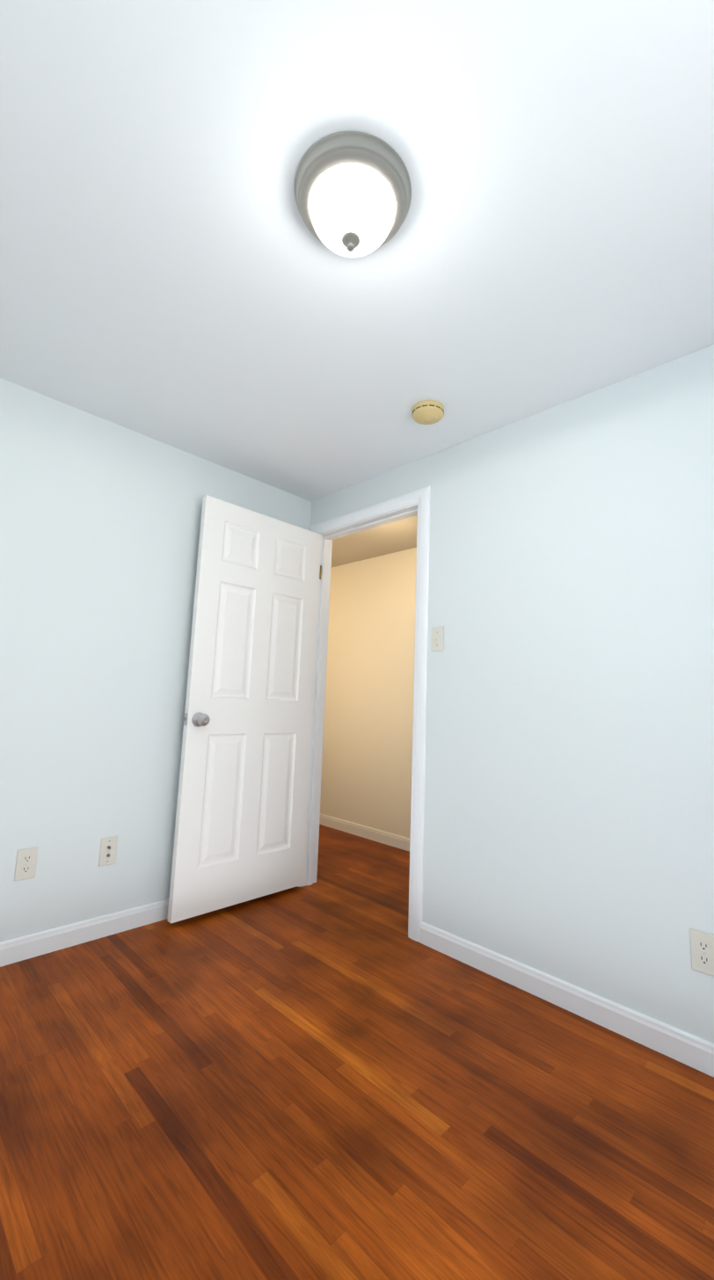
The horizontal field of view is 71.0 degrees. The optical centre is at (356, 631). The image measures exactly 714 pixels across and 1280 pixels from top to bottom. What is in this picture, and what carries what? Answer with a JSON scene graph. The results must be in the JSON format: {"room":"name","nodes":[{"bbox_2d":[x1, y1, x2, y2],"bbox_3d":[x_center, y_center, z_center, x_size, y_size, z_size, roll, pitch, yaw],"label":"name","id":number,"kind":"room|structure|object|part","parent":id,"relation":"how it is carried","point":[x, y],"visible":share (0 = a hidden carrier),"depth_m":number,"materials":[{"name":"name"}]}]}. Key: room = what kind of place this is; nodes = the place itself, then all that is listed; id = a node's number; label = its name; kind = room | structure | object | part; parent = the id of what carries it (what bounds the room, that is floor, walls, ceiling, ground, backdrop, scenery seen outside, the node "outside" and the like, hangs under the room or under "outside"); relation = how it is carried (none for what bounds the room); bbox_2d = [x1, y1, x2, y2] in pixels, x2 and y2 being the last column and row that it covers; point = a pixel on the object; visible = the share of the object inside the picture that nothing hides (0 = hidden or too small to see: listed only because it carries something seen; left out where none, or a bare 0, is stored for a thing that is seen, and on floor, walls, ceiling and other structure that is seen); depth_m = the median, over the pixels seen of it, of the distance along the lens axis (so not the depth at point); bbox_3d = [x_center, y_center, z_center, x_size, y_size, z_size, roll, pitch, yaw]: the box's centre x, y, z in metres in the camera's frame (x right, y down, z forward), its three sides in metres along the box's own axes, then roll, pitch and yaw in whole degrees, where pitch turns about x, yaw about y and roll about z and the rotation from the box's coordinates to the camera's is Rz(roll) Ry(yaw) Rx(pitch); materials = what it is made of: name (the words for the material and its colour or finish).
{"room":"empty bedroom","nodes":[
{"label":"empty bedroom","id":0,"kind":"room"},
{"bbox_2d":[0,378,311,942],"bbox_3d":[-1.215,0.156,2.187,0.110,2.260,2.622,-6,-11,44],"label":"wall","id":1,"kind":"structure","parent":0,"point":[100,519],"depth_m":2.18,"materials":[{"name":"paint"}]},
{"bbox_2d":[14,846,38,880],"bbox_3d":[-1.290,0.906,1.953,0.008,0.115,0.070,-6,-11,44],"label":"electrical outlet","id":2,"kind":"object","parent":1,"relation":"attached to","point":[25,863],"visible":1,"depth_m":1.95,"materials":[{"name":"beige plastic"}]},
{"bbox_2d":[0,898,168,967],"bbox_3d":[-1.212,1.229,1.995,0.014,0.083,2.402,-6,-11,44],"label":"baseboard","id":3,"kind":"structure","parent":1,"relation":"attached to","point":[28,946],"depth_m":2.06,"materials":[{"name":"paint"}]},
{"bbox_2d":[98,836,117,866],"bbox_3d":[-1.073,0.949,2.163,0.016,0.115,0.070,-6,-11,44],"label":"outlet","id":4,"kind":"object","parent":1,"relation":"attached to","point":[108,851],"visible":1,"depth_m":2.16,"materials":[{"name":"beige plastic"}]},
{"bbox_2d":[0,824,713,1279],"bbox_3d":[-0.866,1.383,2.348,6.610,0.100,3.642,-6,-11,44],"label":"floor","id":5,"kind":"structure","parent":0,"point":[334,1071],"depth_m":1.26,"materials":[{"name":"brown wood"}]},
{"bbox_2d":[0,0,713,501],"bbox_3d":[-0.777,-0.953,2.670,6.610,0.100,3.642,-6,-11,44],"label":"ceiling","id":6,"kind":"structure","parent":0,"point":[174,272],"depth_m":1.29,"materials":[{"name":"paint"}]},
{"bbox_2d":[293,130,411,257],"bbox_3d":[-0.013,-0.997,1.220,0.287,0.150,0.287,-6,-11,44],"label":"ceiling light fixture","id":7,"kind":"object","parent":6,"relation":"attached to","point":[352,192],"visible":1,"depth_m":1.16,"materials":[{"name":"white glass"}]},
{"bbox_3d":[-0.013,-0.993,1.219,0.210,0.088,0.210,-6,-11,44],"label":"lamp shade","id":8,"kind":"part","parent":7,"relation":"part of","materials":[{"name":"white glass"}]},
{"bbox_2d":[412,400,443,424],"bbox_3d":[0.298,-0.918,2.108,0.133,0.040,0.133,-6,-11,44],"label":"smoke detector","id":9,"kind":"object","parent":6,"relation":"attached to","point":[428,412],"visible":1,"depth_m":2.08,"materials":[{"name":"plastic"}]},
{"bbox_2d":[320,547,416,838],"bbox_3d":[0.420,0.433,3.747,6.610,2.260,0.110,-6,-11,44],"label":"wall","id":10,"kind":"structure","parent":0,"point":[366,780],"depth_m":3.97,"materials":[{"name":"paint"}]},
{"bbox_2d":[319,813,410,851],"bbox_3d":[1.110,1.427,2.791,4.209,0.083,0.014,-6,-11,44],"label":"baseboard","id":11,"kind":"structure","parent":10,"relation":"attached to","point":[395,840],"depth_m":3.81,"materials":[{"name":"paint"}]},
{"bbox_2d":[331,515,417,567],"bbox_3d":[0.104,-0.723,3.540,6.390,0.049,0.908,-6,-11,44],"label":"ceiling","id":12,"kind":"structure","parent":0,"point":[394,537],"depth_m":3.74,"materials":[{"name":"paint"}]},
{"bbox_2d":[309,344,713,1043],"bbox_3d":[0.879,0.192,1.873,3.300,2.260,0.110,-6,-11,44],"label":"wall","id":13,"kind":"structure","parent":0,"point":[568,828],"depth_m":1.85,"materials":[{"name":"paint"}]},
{"bbox_2d":[297,485,430,942],"bbox_3d":[0.038,0.355,2.688,0.912,2.097,0.142,-6,-11,44],"label":"door frame","id":14,"kind":"structure","parent":13,"relation":"attached to","point":[420,498],"depth_m":2.55,"materials":[{"name":"paint"}]},
{"bbox_2d":[167,494,321,923],"bbox_3d":[-0.519,0.355,2.634,0.171,1.987,0.817,-6,-11,44],"label":"door","id":15,"kind":"structure","parent":14,"relation":"attached to","point":[241,835],"depth_m":2.56,"materials":[{"name":"paint"}]},
{"bbox_2d":[430,625,443,651],"bbox_3d":[0.369,0.032,2.320,0.070,0.115,0.018,-6,-11,44],"label":"light switch","id":16,"kind":"object","parent":13,"relation":"attached to","point":[437,640],"visible":1,"depth_m":2.32,"materials":[{"name":"beige plastic"}]},
{"bbox_2d":[420,921,713,1076],"bbox_3d":[1.084,1.234,1.395,2.263,0.083,0.014,-6,-11,44],"label":"baseboard","id":17,"kind":"structure","parent":13,"relation":"attached to","point":[684,1047],"depth_m":1.70,"materials":[{"name":"paint"}]},
{"bbox_2d":[689,928,713,976],"bbox_3d":[1.037,0.959,1.495,0.070,0.115,0.008,-6,-11,44],"label":"electrical outlet","id":18,"kind":"object","parent":13,"relation":"attached to","point":[701,948],"visible":1,"depth_m":1.50,"materials":[{"name":"beige plastic"}]}
]}

